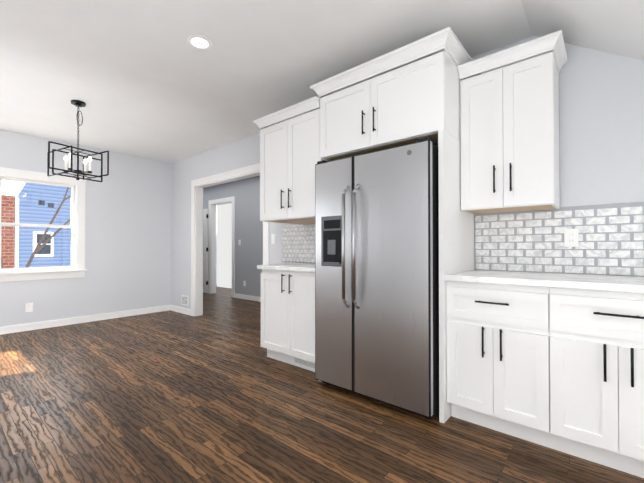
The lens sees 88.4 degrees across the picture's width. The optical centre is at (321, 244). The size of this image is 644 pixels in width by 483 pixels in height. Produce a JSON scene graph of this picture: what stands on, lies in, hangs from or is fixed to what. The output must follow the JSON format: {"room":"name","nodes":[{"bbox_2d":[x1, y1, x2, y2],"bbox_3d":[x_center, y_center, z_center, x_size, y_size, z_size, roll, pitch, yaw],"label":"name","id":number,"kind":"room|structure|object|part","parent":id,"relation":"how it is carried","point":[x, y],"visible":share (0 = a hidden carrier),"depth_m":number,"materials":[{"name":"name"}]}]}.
{"room":"kitchen","nodes":[
{"label":"kitchen","id":0,"kind":"room"},
{"bbox_2d":[0,130,171,326],"bbox_3d":[-3.876,-0.159,4.471,0.150,2.574,3.870,0,-1,40],"label":"wall","id":1,"kind":"structure","parent":0,"point":[128,233],"depth_m":5.07,"materials":[{"name":"grey paint"}]},
{"bbox_2d":[25,303,32,311],"bbox_3d":[-3.857,0.827,4.360,0.008,0.118,0.075,0,-1,40],"label":"outlet","id":2,"kind":"object","parent":1,"relation":"attached to","point":[28,307],"visible":1,"depth_m":4.36,"materials":[{"name":"white plastic"}]},
{"bbox_2d":[0,167,86,281],"bbox_3d":[-3.833,-0.252,4.482,0.198,1.438,1.060,0,-1,40],"label":"window","id":3,"kind":"structure","parent":1,"relation":"in","point":[79,210],"depth_m":4.58,"materials":[{"name":"white wood"}]},
{"bbox_3d":[-3.855,-0.260,4.501,0.075,1.200,0.798,0,-1,40],"label":"far window sash","id":4,"kind":"part","parent":3,"relation":"part of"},
{"bbox_2d":[0,305,169,334],"bbox_3d":[-3.791,1.081,4.426,0.022,0.095,3.570,0,-1,40],"label":"baseboard","id":5,"kind":"structure","parent":1,"relation":"attached to","point":[52,323],"depth_m":4.75,"materials":[{"name":"white wood"}]},
{"bbox_2d":[217,203,231,287],"bbox_3d":[-1.718,-0.119,8.332,3.260,2.574,0.050,0,-1,40],"label":"wall","id":6,"kind":"structure","parent":0,"point":[224,245],"depth_m":9.11,"materials":[{"name":"white paint"}]},
{"bbox_2d":[203,176,262,296],"bbox_3d":[-1.457,-0.133,6.977,7.550,2.574,0.120,0,-1,40],"label":"wall","id":7,"kind":"structure","parent":0,"point":[248,234],"depth_m":7.01,"materials":[{"name":"grey paint"}]},
{"bbox_2d":[203,209,207,292],"bbox_3d":[-3.078,0.145,8.159,0.805,2.018,0.123,0,-1,40],"label":"hall door","id":8,"kind":"structure","parent":7,"relation":"in","point":[205,250],"depth_m":7.95,"materials":[{"name":"white wood"}]},
{"bbox_2d":[234,293,260,301],"bbox_3d":[-0.319,1.096,5.907,4.205,0.095,0.022,0,-1,40],"label":"baseboard","id":9,"kind":"structure","parent":7,"relation":"attached to","point":[248,297],"depth_m":6.95,"materials":[{"name":"white wood"}]},
{"bbox_2d":[0,0,531,162],"bbox_3d":[-2.612,-1.496,4.482,9.030,0.100,5.500,0,-1,40],"label":"ceiling","id":10,"kind":"structure","parent":0,"point":[142,78],"depth_m":2.56,"materials":[{"name":"paint"}]},
{"bbox_2d":[47,100,108,181],"bbox_3d":[-2.491,-1.056,3.382,0.477,0.799,0.477,0,-1,-40],"label":"chandelier","id":11,"kind":"object","parent":10,"relation":"hanging from","point":[78,103],"visible":1,"depth_m":3.37,"materials":[{"name":"black metal"}]},
{"bbox_2d":[187,34,211,49],"bbox_3d":[-0.883,-1.462,2.395,0.170,0.009,0.170,0,-1,40],"label":"recessed light","id":12,"kind":"object","parent":10,"relation":"in","point":[200,42],"visible":1,"depth_m":2.39,"materials":[{"name":"white plastic"}]},
{"bbox_2d":[0,284,643,482],"bbox_3d":[-1.502,1.176,4.203,11.050,0.100,6.550,0,-1,40],"label":"floor","id":13,"kind":"structure","parent":0,"point":[213,393],"depth_m":2.06,"materials":[{"name":"brown wood"}]},
{"bbox_2d":[261,269,314,371],"bbox_3d":[-0.120,0.677,3.214,0.776,0.878,0.653,0,-1,40],"label":"base cabinet","id":14,"kind":"object","parent":13,"relation":"on","point":[288,317],"visible":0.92,"depth_m":3.00,"materials":[{"name":"white wood"}]},
{"bbox_2d":[257,263,314,271],"bbox_3d":[-0.122,0.218,3.235,0.802,0.036,0.654,0,-1,40],"label":"countertop","id":15,"kind":"structure","parent":14,"relation":"on","point":[305,267],"depth_m":3.05,"materials":[{"name":"stone"}]},
{"bbox_2d":[315,129,474,422],"bbox_3d":[0.519,0.197,2.572,1.028,1.824,0.814,0,-1,40],"label":"refrigerator","id":16,"kind":"object","parent":13,"relation":"on","point":[376,275],"depth_m":2.21,"materials":[{"name":"silver metal"}]},
{"bbox_3d":[0.191,0.201,2.956,0.030,1.824,0.651,0,-1,40],"label":"fridge panel","id":17,"kind":"part","parent":16,"relation":"part of","materials":[{"name":"silver metal"}]},
{"bbox_3d":[0.953,0.194,2.311,0.030,1.824,0.651,0,-1,40],"label":"fridge panel","id":18,"kind":"part","parent":16,"relation":"part of","materials":[{"name":"white wood"}]},
{"bbox_2d":[446,281,551,448],"bbox_3d":[1.169,0.665,2.122,0.535,0.878,0.653,0,-1,40],"label":"base cabinet","id":19,"kind":"object","parent":13,"relation":"on","point":[498,357],"visible":1,"depth_m":1.88,"materials":[{"name":"white wood"}]},
{"bbox_2d":[549,287,643,477],"bbox_3d":[1.578,0.662,1.775,0.535,0.878,0.653,0,-1,40],"label":"base cabinet","id":20,"kind":"object","parent":13,"relation":"on","point":[596,376],"visible":1,"depth_m":1.61,"materials":[{"name":"white wood"}]},
{"bbox_2d":[444,270,643,292],"bbox_3d":[1.790,0.201,1.616,2.145,0.036,0.654,0,-1,40],"label":"countertop","id":21,"kind":"structure","parent":20,"relation":"on","point":[619,283],"depth_m":1.82,"materials":[{"name":"stone"}]},
{"bbox_2d":[171,36,643,308],"bbox_3d":[0.227,-0.169,3.454,7.426,2.574,0.120,0,-1,40],"label":"wall","id":22,"kind":"structure","parent":0,"point":[601,127],"depth_m":2.15,"materials":[{"name":"grey paint"}]},
{"bbox_2d":[170,305,190,315],"bbox_3d":[-2.360,1.092,5.539,0.675,0.095,0.022,0,-1,40],"label":"baseboard","id":23,"kind":"structure","parent":22,"relation":"attached to","point":[182,310],"depth_m":5.53,"materials":[{"name":"white wood"}]},
{"bbox_2d":[181,295,187,305],"bbox_3d":[-2.266,0.919,5.469,0.220,0.160,0.008,0,-1,40],"label":"air vent","id":24,"kind":"object","parent":22,"relation":"in","point":[184,299],"visible":1,"depth_m":5.47,"materials":[{"name":"white plastic"}]},
{"bbox_2d":[191,163,268,315],"bbox_3d":[-1.339,0.047,4.778,1.880,2.170,0.156,0,-1,40],"label":"door frame","id":25,"kind":"structure","parent":22,"relation":"attached to","point":[200,184],"depth_m":4.95,"materials":[{"name":"white wood"}]},
{"bbox_2d":[271,234,275,243],"bbox_3d":[-0.596,-0.072,4.063,0.075,0.118,0.009,0,-1,40],"label":"light switch","id":26,"kind":"object","parent":22,"relation":"attached to","point":[273,238],"visible":1,"depth_m":4.06,"materials":[{"name":"white plastic"}]},
{"bbox_2d":[253,96,319,224],"bbox_3d":[-0.145,-0.721,3.235,0.824,0.986,0.676,0,-1,40],"label":"upper cabinet","id":27,"kind":"object","parent":22,"relation":"attached to","point":[289,152],"visible":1,"depth_m":2.98,"materials":[{"name":"white wood"}]},
{"bbox_2d":[282,224,314,262],"bbox_3d":[-0.044,-0.018,3.595,1.136,0.440,0.010,0,-1,40],"label":"backsplash","id":28,"kind":"structure","parent":22,"relation":"attached to","point":[298,243],"depth_m":3.78,"materials":[{"name":"grey tile"}]},
{"bbox_2d":[310,27,480,160],"bbox_3d":[0.560,-1.014,2.632,1.140,0.598,0.689,0,-1,40],"label":"upper cabinet","id":29,"kind":"object","parent":22,"relation":"attached to","point":[413,102],"visible":0.94,"depth_m":2.31,"materials":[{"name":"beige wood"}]},
{"bbox_2d":[457,30,566,213],"bbox_3d":[1.274,-0.731,2.221,0.581,0.986,0.388,0,-1,40],"label":"upper cabinet","id":30,"kind":"object","parent":22,"relation":"attached to","point":[509,123],"visible":1,"depth_m":2.10,"materials":[{"name":"white wood"}]},
{"bbox_2d":[475,202,643,275],"bbox_3d":[2.000,-0.035,1.863,2.142,0.440,0.010,0,-1,40],"label":"backsplash","id":31,"kind":"structure","parent":22,"relation":"attached to","point":[611,239],"depth_m":2.19,"materials":[{"name":"grey tile"}]},
{"bbox_2d":[564,229,578,246],"bbox_3d":[1.629,-0.045,2.164,0.075,0.118,0.008,0,-1,40],"label":"outlet","id":32,"kind":"object","parent":31,"relation":"attached to","point":[571,237],"visible":1,"depth_m":2.16,"materials":[{"name":"white plastic"}]},
{"bbox_2d":[521,0,643,59],"bbox_3d":[1.077,-0.852,0.283,2.020,1.474,3.870,0,-1,40],"label":"ceiling","id":33,"kind":"structure","parent":0,"point":[613,26],"depth_m":1.89,"materials":[{"name":"paint"}]},
{"label":"outside","id":34,"kind":"structure","parent":0,"visible":0},
{"bbox_2d":[1,187,70,267],"bbox_3d":[-4.845,-0.536,5.816,0.470,3.778,3.579,0,-1,40],"label":"tree","id":35,"kind":"object","parent":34,"point":[41,239],"depth_m":5.67,"materials":[{"name":"brown plant"}]},
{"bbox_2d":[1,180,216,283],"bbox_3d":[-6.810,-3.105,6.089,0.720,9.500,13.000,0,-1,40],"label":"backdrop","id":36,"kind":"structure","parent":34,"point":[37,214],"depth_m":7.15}
]}

